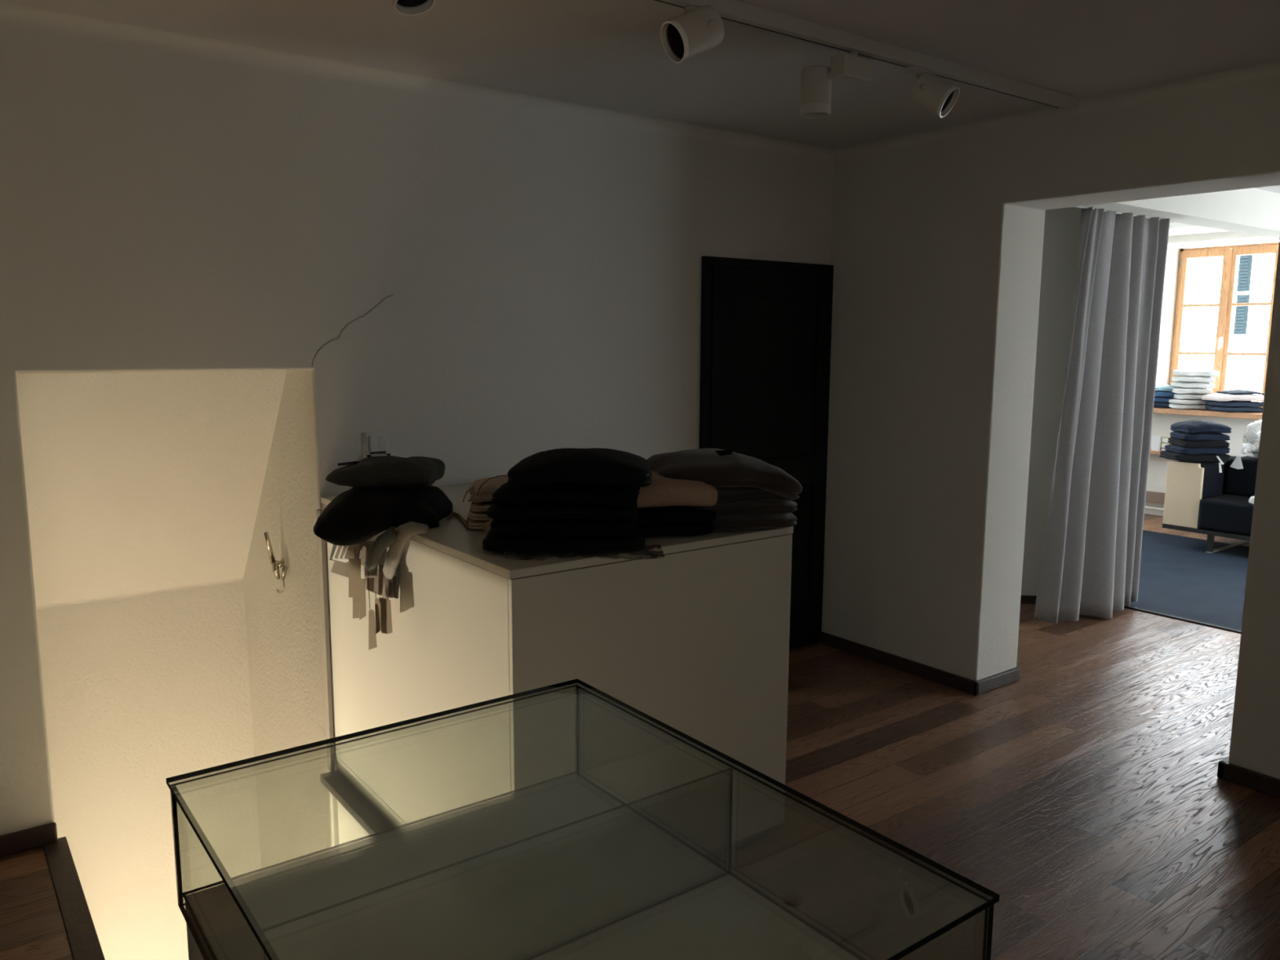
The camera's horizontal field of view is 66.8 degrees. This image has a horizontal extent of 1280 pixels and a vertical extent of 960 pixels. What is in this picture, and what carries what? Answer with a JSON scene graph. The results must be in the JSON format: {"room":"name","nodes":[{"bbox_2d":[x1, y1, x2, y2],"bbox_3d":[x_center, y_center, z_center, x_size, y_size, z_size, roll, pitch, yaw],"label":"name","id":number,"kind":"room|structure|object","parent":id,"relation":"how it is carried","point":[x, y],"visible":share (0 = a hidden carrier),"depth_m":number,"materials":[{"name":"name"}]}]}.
{"room":"clothing store","nodes":[
{"label":"clothing store","id":0,"kind":"room"},
{"bbox_2d":[15,368,309,959],"bbox_3d":[-2.015,1.272,4.045,1.080,5.000,1.380,-6,10,-36],"label":"wall","id":1,"kind":"structure","parent":0,"point":[144,488],"depth_m":4.23,"materials":[{"name":"paint"}]},
{"bbox_2d":[42,836,105,959],"bbox_3d":[-1.379,1.417,2.489,0.068,0.246,1.860,-6,10,-36],"label":"trim","id":2,"kind":"structure","parent":1,"relation":"attached to","point":[81,932],"depth_m":2.84,"materials":[{"name":"brown wood"}]},
{"bbox_2d":[243,369,370,871],"bbox_3d":[-0.933,1.347,3.567,0.163,5.000,3.250,-6,10,-36],"label":"wall","id":3,"kind":"structure","parent":0,"point":[284,629],"depth_m":4.03,"materials":[{"name":"paint"}]},
{"bbox_2d":[263,532,287,593],"bbox_3d":[-1.469,0.336,3.954,0.066,0.288,0.184,-1,8,-9],"label":"wall hook","id":4,"kind":"object","parent":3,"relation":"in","point":[276,564],"depth_m":3.95,"materials":[{"name":"silver metal"}]},
{"bbox_2d":[316,509,334,772],"bbox_3d":[-1.184,0.613,3.659,0.015,1.016,0.041,-6,10,-36],"label":"trim","id":5,"kind":"structure","parent":3,"relation":"attached to","point":[322,548],"depth_m":3.65,"materials":[{"name":"beige"}]},
{"bbox_2d":[320,769,396,837],"bbox_3d":[-0.638,1.240,3.004,0.087,0.032,1.830,-6,10,-36],"label":"trim","id":6,"kind":"structure","parent":3,"relation":"attached to","point":[359,807],"depth_m":3.48,"materials":[{"name":"grey metal"}]},
{"bbox_2d":[0,24,834,849],"bbox_3d":[-1.370,1.115,3.726,6.445,5.410,0.160,-6,10,-36],"label":"wall","id":7,"kind":"structure","parent":0,"point":[160,210],"depth_m":3.58,"materials":[{"name":"paint"}]},
{"bbox_2d":[0,822,57,857],"bbox_3d":[-2.909,1.260,2.469,2.465,0.066,0.022,-6,10,-36],"label":"baseboard","id":8,"kind":"structure","parent":7,"relation":"attached to","point":[14,842],"depth_m":3.14,"materials":[{"name":"brown wood"}]},
{"bbox_2d":[311,294,392,366],"bbox_3d":[-1.064,-0.558,3.606,0.321,0.268,0.002,-6,10,-36],"label":"cable","id":9,"kind":"object","parent":7,"relation":"attached to","point":[392,295],"depth_m":3.59,"materials":[{"name":"grey"}]},
{"bbox_2d":[364,431,390,458],"bbox_3d":[-0.998,-0.098,3.706,0.094,0.170,0.030,-6,10,-36],"label":"light switch","id":10,"kind":"object","parent":7,"relation":"attached to","point":[376,443],"visible":0.69,"depth_m":3.70,"materials":[{"name":"white plastic"}]},
{"bbox_2d":[0,1,835,161],"bbox_3d":[-1.429,-1.412,3.172,6.105,0.050,0.050,-6,10,-36],"label":"trim","id":11,"kind":"structure","parent":7,"relation":"attached to","point":[11,15],"depth_m":3.50,"materials":[{"name":"paint"}]},
{"bbox_2d":[698,256,833,649],"bbox_3d":[0.648,-0.076,4.951,0.885,2.037,0.034,-6,10,-36],"label":"door","id":12,"kind":"structure","parent":7,"relation":"in","point":[766,326],"depth_m":4.92,"materials":[{"name":"black paint"}]},
{"bbox_2d":[0,603,1279,959],"bbox_3d":[0.943,1.474,2.132,8.200,0.220,5.900,-6,10,-36],"label":"floor","id":13,"kind":"structure","parent":0,"point":[1084,791],"depth_m":3.43,"materials":[{"name":"brown wood"}]},
{"bbox_2d":[320,482,793,861],"bbox_3d":[-0.352,0.630,3.417,1.022,1.060,1.426,-6,10,-36],"label":"base cabinet","id":14,"kind":"object","parent":13,"relation":"on","point":[695,639],"visible":0.63,"depth_m":2.88,"materials":[{"name":"beige paint"}]},
{"bbox_2d":[329,521,428,649],"bbox_3d":[-0.812,0.297,3.189,0.245,0.450,0.827,-6,10,-36],"label":"tags","id":15,"kind":"object","parent":14,"relation":"on","point":[383,580],"visible":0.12,"depth_m":3.05,"materials":[{"name":"white paper"}]},
{"bbox_2d":[306,484,455,548],"bbox_3d":[-0.836,0.098,3.188,0.436,0.176,0.461,0,8,0],"label":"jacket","id":16,"kind":"object","parent":14,"relation":"on","point":[352,517],"visible":0.81,"depth_m":3.01,"materials":[{"name":"black fabric"}]},
{"bbox_2d":[322,453,443,488],"bbox_3d":[-0.857,-0.026,3.229,0.376,0.107,0.302,0,8,-1],"label":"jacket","id":17,"kind":"object","parent":16,"relation":"on","point":[389,471],"visible":0.96,"depth_m":3.12,"materials":[{"name":"grey fabric"}]},
{"bbox_2d":[446,511,468,529],"bbox_3d":[-0.586,0.132,3.112,0.049,0.024,0.250,-3,9,-19],"label":"scrap","id":18,"kind":"object","parent":14,"relation":"on","point":[453,513],"visible":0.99,"depth_m":3.15,"materials":[{"name":"fabric"}]},
{"bbox_2d":[468,520,488,528],"bbox_3d":[-0.402,0.127,3.082,0.279,0.033,0.224,0,8,-5],"label":"sweater","id":19,"kind":"object","parent":14,"relation":"on","point":[473,525],"visible":0.16,"depth_m":2.97,"materials":[{"name":"beige fabric"}]},
{"bbox_2d":[470,511,492,521],"bbox_3d":[-0.402,0.102,3.077,0.265,0.030,0.223,0,8,-5],"label":"sweater","id":20,"kind":"object","parent":19,"relation":"on","point":[481,517],"visible":0.25,"depth_m":2.97,"materials":[{"name":"beige fabric"}]},
{"bbox_2d":[470,502,493,512],"bbox_3d":[-0.409,0.075,3.077,0.249,0.031,0.229,0,8,-5],"label":"sweater","id":21,"kind":"object","parent":20,"relation":"on","point":[482,507],"visible":0.19,"depth_m":2.97,"materials":[{"name":"beige fabric"}]},
{"bbox_2d":[462,475,511,533],"bbox_3d":[-0.415,0.067,2.986,0.279,0.224,0.409,0,8,-5],"label":"sweater","id":22,"kind":"object","parent":21,"relation":"on","point":[481,491],"visible":0.46,"depth_m":2.97,"materials":[{"name":"beige fabric"}]},
{"bbox_2d":[481,524,646,553],"bbox_3d":[-0.211,0.160,2.799,0.459,0.050,0.345,0,8,-1],"label":"sweater","id":23,"kind":"object","parent":14,"relation":"on","point":[550,544],"visible":0.57,"depth_m":2.64,"materials":[{"name":"black fabric"}]},
{"bbox_2d":[488,517,639,536],"bbox_3d":[-0.209,0.112,2.801,0.418,0.051,0.330,0,8,1],"label":"sweater","id":24,"kind":"object","parent":23,"relation":"on","point":[544,526],"visible":0.5,"depth_m":2.65,"materials":[{"name":"black fabric"}]},
{"bbox_2d":[485,502,639,520],"bbox_3d":[-0.215,0.067,2.790,0.427,0.054,0.328,0,8,-1],"label":"sweater","id":25,"kind":"object","parent":24,"relation":"on","point":[599,511],"visible":0.6,"depth_m":2.64,"materials":[{"name":"black fabric"}]},
{"bbox_2d":[489,479,641,505],"bbox_3d":[-0.205,0.023,2.786,0.418,0.057,0.317,0,8,1],"label":"sweater","id":26,"kind":"object","parent":25,"relation":"on","point":[610,494],"visible":0.72,"depth_m":2.64,"materials":[{"name":"black fabric"}]},
{"bbox_2d":[509,447,653,487],"bbox_3d":[-0.165,-0.044,2.776,0.404,0.096,0.341,0,8,-1],"label":"sweater","id":27,"kind":"object","parent":26,"relation":"on","point":[568,465],"visible":1,"depth_m":2.63,"materials":[{"name":"black fabric"}]},
{"bbox_2d":[503,544,665,559],"bbox_3d":[-0.153,0.194,2.672,0.430,0.014,0.194,0,8,-4],"label":"folded clothing","id":28,"kind":"object","parent":14,"relation":"on","point":[653,551],"visible":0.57,"depth_m":2.62,"materials":[{"name":"black fabric"}]},
{"bbox_2d":[639,520,715,536],"bbox_3d":[0.059,0.130,3.024,0.301,0.048,0.313,-1,8,-11],"label":"sweater","id":29,"kind":"object","parent":14,"relation":"on","point":[674,528],"visible":0.32,"depth_m":2.89,"materials":[{"name":"black fabric"}]},
{"bbox_2d":[638,505,715,524],"bbox_3d":[0.059,0.093,3.018,0.302,0.043,0.315,-1,8,-11],"label":"sweater","id":30,"kind":"object","parent":29,"relation":"on","point":[660,513],"visible":0.34,"depth_m":2.89,"materials":[{"name":"black fabric"}]},
{"bbox_2d":[637,470,715,508],"bbox_3d":[0.055,0.020,3.018,0.316,0.097,0.344,-2,8,-13],"label":"sweater","id":31,"kind":"object","parent":30,"relation":"on","point":[664,491],"visible":0.44,"depth_m":2.87,"materials":[{"name":"fabric"}]},
{"bbox_2d":[711,512,799,529],"bbox_3d":[0.284,0.113,3.156,0.378,0.049,0.385,-2,9,-14],"label":"sweater","id":32,"kind":"object","parent":14,"relation":"on","point":[770,520],"visible":0.26,"depth_m":2.99,"materials":[{"name":"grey fabric"}]},
{"bbox_2d":[694,500,798,516],"bbox_3d":[0.284,0.071,3.154,0.373,0.046,0.375,-2,9,-16],"label":"sweater","id":33,"kind":"object","parent":32,"relation":"on","point":[780,506],"visible":0.27,"depth_m":2.99,"materials":[{"name":"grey fabric"}]},
{"bbox_2d":[711,485,798,504],"bbox_3d":[0.283,0.032,3.148,0.380,0.047,0.377,-3,9,-19],"label":"sweater","id":34,"kind":"object","parent":33,"relation":"on","point":[732,494],"visible":0.26,"depth_m":2.98,"materials":[{"name":"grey fabric"}]},
{"bbox_2d":[644,449,803,498],"bbox_3d":[0.254,-0.031,3.099,0.457,0.161,0.382,-2,8,-12],"label":"sweater","id":35,"kind":"object","parent":34,"relation":"on","point":[726,468],"visible":0.85,"depth_m":2.95,"materials":[{"name":"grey fabric"}]},
{"bbox_2d":[165,679,999,959],"bbox_3d":[-0.142,0.963,1.370,0.729,1.000,0.915,-6,10,-36],"label":"glass display case","id":36,"kind":"object","parent":13,"relation":"on","point":[562,868],"visible":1,"depth_m":1.46,"materials":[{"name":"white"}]},
{"bbox_2d":[1124,605,1241,633],"bbox_3d":[4.005,0.987,4.848,0.035,0.018,3.250,-6,10,-36],"label":"trim","id":37,"kind":"structure","parent":13,"relation":"on","point":[1126,606],"depth_m":5.82,"materials":[{"name":"black paint"}]},
{"bbox_2d":[0,0,1279,193],"bbox_3d":[1.921,-1.589,3.677,12.100,0.190,7.900,-6,10,-36],"label":"ceiling","id":38,"kind":"structure","parent":0,"point":[605,54],"depth_m":3.21,"materials":[{"name":"white paint"}]},
{"bbox_2d":[654,0,1077,111],"bbox_3d":[-0.435,-1.279,2.274,5.410,0.045,0.038,-6,10,-36],"label":"track","id":39,"kind":"object","parent":38,"relation":"attached to","point":[735,11],"visible":1,"depth_m":3.13,"materials":[{"name":"white metal"}]},
{"bbox_2d":[392,0,435,15],"bbox_3d":[-0.531,-1.170,2.247,0.130,0.168,0.113,4,9,25],"label":"track spotlight","id":40,"kind":"object","parent":39,"relation":"hanging from","point":[406,7],"visible":1,"depth_m":2.28,"materials":[{"name":"white metal"}]},
{"bbox_2d":[660,4,724,63],"bbox_3d":[0.149,-1.230,2.676,0.182,0.163,0.124,-5,10,-31],"label":"track spotlight","id":41,"kind":"object","parent":39,"relation":"hanging from","point":[696,31],"visible":1,"depth_m":2.64,"materials":[{"name":"white metal"}]},
{"bbox_2d":[800,51,872,119],"bbox_3d":[0.630,-1.290,3.168,0.178,0.190,0.175,-6,10,-36],"label":"track spotlight","id":42,"kind":"object","parent":39,"relation":"hanging from","point":[815,80],"visible":1,"depth_m":3.13,"materials":[{"name":"white metal"}]},
{"bbox_2d":[906,65,959,117],"bbox_3d":[0.995,-1.313,3.291,0.168,0.167,0.110,5,10,31],"label":"track spotlight","id":43,"kind":"object","parent":39,"relation":"hanging from","point":[931,92],"visible":1,"depth_m":3.26,"materials":[{"name":"white metal"}]},
{"bbox_2d":[1168,222,1231,235],"bbox_3d":[4.694,-2.276,8.815,0.650,0.075,2.920,-6,10,-36],"label":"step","id":44,"kind":"structure","parent":38,"relation":"attached to","point":[1175,228],"depth_m":8.52,"materials":[{"name":"paint"}]},
{"bbox_2d":[821,78,1279,779],"bbox_3d":[2.747,-0.143,3.141,0.340,2.710,5.720,-6,10,-36],"label":"wall","id":45,"kind":"structure","parent":0,"point":[936,248],"depth_m":4.54,"materials":[{"name":"paint"}]},
{"bbox_2d":[818,631,978,695],"bbox_3d":[1.283,0.922,4.961,0.020,0.066,1.015,-6,10,-36],"label":"baseboard","id":46,"kind":"structure","parent":45,"relation":"attached to","point":[963,684],"depth_m":4.90,"materials":[{"name":"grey wood"}]},
{"bbox_2d":[973,666,1020,695],"bbox_3d":[1.716,0.966,4.668,0.360,0.066,0.022,-6,10,-36],"label":"baseboard","id":47,"kind":"object","parent":45,"relation":"attached to","point":[1012,675],"visible":1,"depth_m":4.65,"materials":[{"name":"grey wood"}]},
{"bbox_2d":[834,60,1279,161],"bbox_3d":[2.645,-1.335,2.786,0.050,0.050,5.560,-6,10,-36],"label":"trim","id":48,"kind":"structure","parent":45,"relation":"attached to","point":[1268,71],"depth_m":3.94,"materials":[{"name":"paint"}]},
{"bbox_2d":[1217,755,1229,777],"bbox_3d":[2.361,1.094,3.812,0.364,0.066,0.027,-6,10,-36],"label":"baseboard","id":49,"kind":"object","parent":45,"relation":"attached to","point":[1226,759],"visible":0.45,"depth_m":3.71,"materials":[{"name":"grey wood"}]},
{"bbox_2d":[1217,760,1279,798],"bbox_3d":[3.262,1.312,2.340,0.024,0.066,3.490,-6,10,-36],"label":"baseboard","id":50,"kind":"structure","parent":45,"relation":"attached to","point":[1233,773],"depth_m":3.62,"materials":[{"name":"brown wood"}]},
{"bbox_2d":[1021,207,1082,595],"bbox_3d":[2.446,-0.565,6.078,1.141,2.700,0.169,1,8,5],"label":"wall","id":51,"kind":"structure","parent":0,"point":[1061,225],"depth_m":5.97,"materials":[{"name":"paint"}]},
{"bbox_2d":[1020,595,1036,604],"bbox_3d":[2.431,0.760,6.176,1.144,0.050,0.017,1,8,5],"label":"baseboard","id":52,"kind":"structure","parent":51,"relation":"attached to","point":[1025,599],"depth_m":6.17,"materials":[{"name":"brown wood"}]},
{"bbox_2d":[1081,187,1279,239],"bbox_3d":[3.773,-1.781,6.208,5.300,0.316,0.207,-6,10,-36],"label":"ceiling","id":53,"kind":"structure","parent":0,"point":[1252,211],"depth_m":5.97,"materials":[{"name":"paint"}]},
{"bbox_2d":[1033,206,1174,624],"bbox_3d":[2.766,-0.360,5.740,1.300,2.374,0.246,-6,10,-36],"label":"curtain","id":54,"kind":"object","parent":53,"relation":"hanging from","point":[1091,561],"visible":1,"depth_m":5.69,"materials":[{"name":"grey fabric"}]},
{"bbox_2d":[1144,231,1279,515],"bbox_3d":[6.200,-0.811,7.912,0.450,2.700,6.500,-6,10,-36],"label":"wall","id":55,"kind":"structure","parent":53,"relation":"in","point":[1157,465],"depth_m":9.24,"materials":[{"name":"paint"}]},
{"bbox_2d":[1144,506,1164,511],"bbox_3d":[4.936,0.271,9.327,0.072,0.030,2.800,-6,10,-36],"label":"pipe","id":56,"kind":"object","parent":55,"relation":"attached to","point":[1145,507],"visible":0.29,"depth_m":9.29,"materials":[{"name":"white metal"}]},
{"bbox_2d":[1145,490,1164,503],"bbox_3d":[4.933,0.165,9.309,0.080,0.095,2.800,-6,10,-36],"label":"panel","id":57,"kind":"object","parent":55,"relation":"attached to","point":[1151,496],"depth_m":9.27,"materials":[{"name":"brown"}]},
{"bbox_2d":[1149,448,1160,454],"bbox_3d":[4.888,-0.268,9.210,0.200,0.030,1.000,-6,10,-36],"label":"shelf","id":58,"kind":"object","parent":55,"relation":"attached to","point":[1154,452],"visible":0.06,"depth_m":9.12,"materials":[{"name":"brown wood"}]},
{"bbox_2d":[1151,435,1161,451],"bbox_3d":[4.862,-0.345,9.141,0.030,0.139,0.070,-6,10,-36],"label":"leaflet","id":59,"kind":"object","parent":58,"relation":"on","point":[1156,442],"visible":1,"depth_m":9.13,"materials":[{"name":"white paper"}]},
{"bbox_3d":[4.953,-0.285,9.118,0.102,0.029,0.090,-6,10,-36],"label":"book","id":60,"kind":"object","parent":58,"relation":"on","visible":0},
{"bbox_2d":[1160,442,1171,448],"bbox_3d":[4.952,-0.325,9.114,0.102,0.049,0.086,-6,10,-36],"label":"book","id":61,"kind":"object","parent":60,"relation":"on","point":[1163,445],"visible":0.44,"depth_m":9.09,"materials":[{"name":"beige paper"}]},
{"bbox_2d":[1160,436,1172,443],"bbox_3d":[4.951,-0.375,9.108,0.102,0.049,0.082,-6,10,-36],"label":"book","id":62,"kind":"object","parent":61,"relation":"on","point":[1164,439],"visible":0.61,"depth_m":9.08,"materials":[{"name":"beige paper"}]},
{"bbox_2d":[1153,407,1262,419],"bbox_3d":[5.248,-0.623,8.893,0.580,0.047,1.950,-6,10,-36],"label":"board","id":63,"kind":"object","parent":55,"relation":"attached to","point":[1202,412],"visible":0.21,"depth_m":8.66,"materials":[{"name":"brown wood"}]},
{"bbox_2d":[1153,402,1171,408],"bbox_3d":[4.893,-0.717,9.180,0.292,0.059,0.357,1,8,6],"label":"sweater","id":64,"kind":"object","parent":63,"relation":"on","point":[1162,405],"visible":0.27,"depth_m":9.02,"materials":[{"name":"fabric"}]},
{"bbox_2d":[1154,397,1175,402],"bbox_3d":[4.896,-0.761,9.166,0.291,0.056,0.353,1,8,6],"label":"sweater","id":65,"kind":"object","parent":64,"relation":"on","point":[1156,399],"visible":0.42,"depth_m":9.01,"materials":[{"name":"blue fabric"}]},
{"bbox_2d":[1154,391,1175,397],"bbox_3d":[4.903,-0.812,9.155,0.291,0.062,0.351,1,8,6],"label":"sweater","id":66,"kind":"object","parent":65,"relation":"on","point":[1157,393],"visible":0.35,"depth_m":8.99,"materials":[{"name":"blue fabric"}]},
{"bbox_2d":[1155,384,1177,391],"bbox_3d":[4.905,-0.864,9.134,0.293,0.058,0.352,1,8,6],"label":"sweater","id":67,"kind":"object","parent":66,"relation":"on","point":[1158,388],"visible":0.44,"depth_m":8.98,"materials":[{"name":"blue fabric"}]},
{"bbox_2d":[1168,403,1212,408],"bbox_3d":[5.063,-0.683,8.955,0.340,0.053,0.309,2,8,9],"label":"sweater","id":68,"kind":"object","parent":63,"relation":"on","point":[1171,405],"visible":0.73,"depth_m":8.82,"materials":[{"name":"white fabric"}]},
{"bbox_2d":[1168,398,1208,404],"bbox_3d":[5.064,-0.724,8.935,0.346,0.052,0.307,1,8,6],"label":"sweater","id":69,"kind":"object","parent":68,"relation":"on","point":[1180,402],"visible":0.67,"depth_m":8.80,"materials":[{"name":"white fabric"}]},
{"bbox_2d":[1172,393,1204,399],"bbox_3d":[5.078,-0.771,8.931,0.307,0.057,0.310,2,8,11],"label":"sweater","id":70,"kind":"object","parent":69,"relation":"on","point":[1194,396],"visible":0.64,"depth_m":8.81,"materials":[{"name":"white fabric"}]},
{"bbox_2d":[1170,387,1213,394],"bbox_3d":[5.061,-0.823,8.930,0.308,0.062,0.313,1,8,7],"label":"sweater","id":71,"kind":"object","parent":70,"relation":"on","point":[1177,390],"visible":0.81,"depth_m":8.80,"materials":[{"name":"white fabric"}]},
{"bbox_2d":[1169,381,1214,388],"bbox_3d":[5.071,-0.874,8.916,0.310,0.064,0.304,1,8,8],"label":"sweater","id":72,"kind":"object","parent":71,"relation":"on","point":[1175,384],"visible":0.9,"depth_m":8.79,"materials":[{"name":"white fabric"}]},
{"bbox_2d":[1172,375,1217,382],"bbox_3d":[5.075,-0.925,8.901,0.303,0.062,0.312,2,8,11],"label":"sweater","id":73,"kind":"object","parent":72,"relation":"on","point":[1180,378],"visible":0.96,"depth_m":8.77,"materials":[{"name":"white fabric"}]},
{"bbox_2d":[1173,368,1219,377],"bbox_3d":[5.087,-0.980,8.889,0.301,0.068,0.309,1,8,6],"label":"sweater","id":74,"kind":"object","parent":73,"relation":"on","point":[1188,372],"visible":1,"depth_m":8.76,"materials":[{"name":"white fabric"}]},
{"bbox_2d":[1204,405,1262,412],"bbox_3d":[5.305,-0.637,8.663,0.408,0.051,0.371,1,8,6],"label":"jeans","id":75,"kind":"object","parent":63,"relation":"on","point":[1237,409],"visible":0.81,"depth_m":8.50,"materials":[{"name":"fabric"}]},
{"bbox_2d":[1205,400,1263,407],"bbox_3d":[5.309,-0.682,8.658,0.411,0.052,0.369,1,8,6],"label":"jeans","id":76,"kind":"object","parent":75,"relation":"on","point":[1222,403],"visible":0.84,"depth_m":8.50,"materials":[{"name":"fabric"}]},
{"bbox_2d":[1200,393,1263,401],"bbox_3d":[5.296,-0.741,8.668,0.481,0.071,0.396,1,8,3],"label":"sweater","id":77,"kind":"object","parent":76,"relation":"on","point":[1211,397],"visible":0.88,"depth_m":8.51,"materials":[{"name":"fabric"}]},
{"bbox_2d":[1217,390,1264,394],"bbox_3d":[5.366,-0.783,8.661,0.327,0.040,0.269,0,8,0],"label":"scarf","id":78,"kind":"object","parent":77,"relation":"on","point":[1224,392],"visible":0.96,"depth_m":8.57,"materials":[{"name":"blue fabric"}]},
{"bbox_2d":[1168,241,1279,407],"bbox_3d":[5.437,-1.400,9.040,0.176,1.535,0.910,-6,10,-36],"label":"window","id":79,"kind":"structure","parent":55,"relation":"attached to","point":[1230,254],"depth_m":9.02,"materials":[{"name":"brown wood"}]},
{"bbox_2d":[1129,529,1249,630],"bbox_3d":[4.258,0.830,6.688,2.620,0.224,6.500,-6,10,-36],"label":"floor","id":80,"kind":"structure","parent":0,"point":[1178,577],"depth_m":6.81,"materials":[{"name":"blue carpet"}]},
{"bbox_2d":[1162,455,1257,553],"bbox_3d":[5.212,0.262,7.362,0.920,0.715,2.000,-6,10,-36],"label":"sofa","id":81,"kind":"object","parent":80,"relation":"on","point":[1201,499],"visible":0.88,"depth_m":7.73,"materials":[{"name":"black fabric"}]},
{"bbox_2d":[1159,450,1231,462],"bbox_3d":[4.481,-0.191,7.848,0.453,0.078,0.315,0,8,0],"label":"sweater","id":82,"kind":"object","parent":81,"relation":"on","point":[1178,457],"visible":0.84,"depth_m":7.71,"materials":[{"name":"black fabric"}]},
{"bbox_2d":[1164,444,1231,454],"bbox_3d":[4.489,-0.253,7.825,0.410,0.076,0.313,0,8,0],"label":"sweater","id":83,"kind":"object","parent":82,"relation":"on","point":[1173,447],"visible":0.78,"depth_m":7.69,"materials":[{"name":"blue fabric"}]},
{"bbox_2d":[1167,438,1230,447],"bbox_3d":[4.497,-0.306,7.814,0.378,0.071,0.311,0,8,0],"label":"sweater","id":84,"kind":"object","parent":83,"relation":"on","point":[1196,443],"visible":0.79,"depth_m":7.67,"materials":[{"name":"black fabric"}]},
{"bbox_2d":[1168,431,1231,440],"bbox_3d":[4.497,-0.360,7.802,0.371,0.071,0.315,0,8,0],"label":"sweater","id":85,"kind":"object","parent":84,"relation":"on","point":[1208,436],"visible":0.85,"depth_m":7.67,"materials":[{"name":"blue fabric"}]},
{"bbox_2d":[1168,419,1230,434],"bbox_3d":[4.492,-0.430,7.796,0.357,0.100,0.320,0,8,0],"label":"sweater","id":86,"kind":"object","parent":85,"relation":"on","point":[1193,426],"visible":1,"depth_m":7.67,"materials":[{"name":"blue fabric"}]},
{"bbox_2d":[1198,493,1253,535],"bbox_3d":[4.873,0.283,7.569,0.620,0.240,0.728,-6,10,-36],"label":"seat cushion","id":87,"kind":"object","parent":81,"relation":"on","point":[1219,514],"depth_m":7.55,"materials":[{"name":"black fabric"}]},
{"bbox_2d":[1230,419,1262,469],"bbox_3d":[5.113,-0.282,7.676,0.782,0.409,0.562,0,8,0],"label":"plastic bag","id":88,"kind":"object","parent":81,"relation":"on","point":[1251,434],"visible":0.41,"depth_m":7.74,"materials":[{"name":"white plastic"}]},
{"bbox_2d":[1246,440,1259,457],"bbox_3d":[5.167,-0.234,7.684,0.582,0.172,0.474,0,8,0],"label":"sweater","id":89,"kind":"object","parent":88,"relation":"in","point":[1253,449],"visible":0.34,"depth_m":7.78,"materials":[{"name":"white fabric"}]},
{"bbox_3d":[5.217,-0.360,7.649,0.489,0.151,0.429,0,8,0],"label":"sweater","id":90,"kind":"object","parent":89,"relation":"on","visible":0},
{"bbox_2d":[1216,456,1223,472],"bbox_3d":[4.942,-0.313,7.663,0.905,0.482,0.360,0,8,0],"label":"tag","id":91,"kind":"object","parent":90,"relation":"on","point":[1218,457],"visible":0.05,"depth_m":7.55,"materials":[{"name":"white paper"}]},
{"bbox_2d":[1142,513,1249,546],"bbox_3d":[5.820,0.672,7.845,1.280,0.220,6.500,-6,10,-36],"label":"floor","id":92,"kind":"structure","parent":0,"point":[1152,522],"depth_m":8.54,"materials":[{"name":"brown wood"}]},
{"label":"outside","id":93,"kind":"structure","parent":0,"visible":0},
{"bbox_2d":[1180,240,1279,402],"bbox_3d":[10.636,-1.212,14.678,3.350,7.600,16.000,-6,10,-36],"label":"facade","id":94,"kind":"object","parent":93,"point":[1255,272],"visible":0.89,"depth_m":14.57,"materials":[{"name":"white paint"}]},
{"bbox_2d":[1233,294,1249,334],"bbox_3d":[8.949,-2.462,14.453,0.054,0.580,0.160,-6,10,-36],"label":"shutter","id":95,"kind":"object","parent":94,"relation":"hanging from","point":[1242,313],"depth_m":14.43,"materials":[{"name":"blue"}]},
{"bbox_2d":[1236,254,1253,291],"bbox_3d":[8.946,-3.062,14.374,0.054,0.530,0.160,-6,10,-36],"label":"shutter","id":96,"kind":"object","parent":94,"relation":"hanging from","point":[1245,273],"depth_m":14.35,"materials":[{"name":"blue"}]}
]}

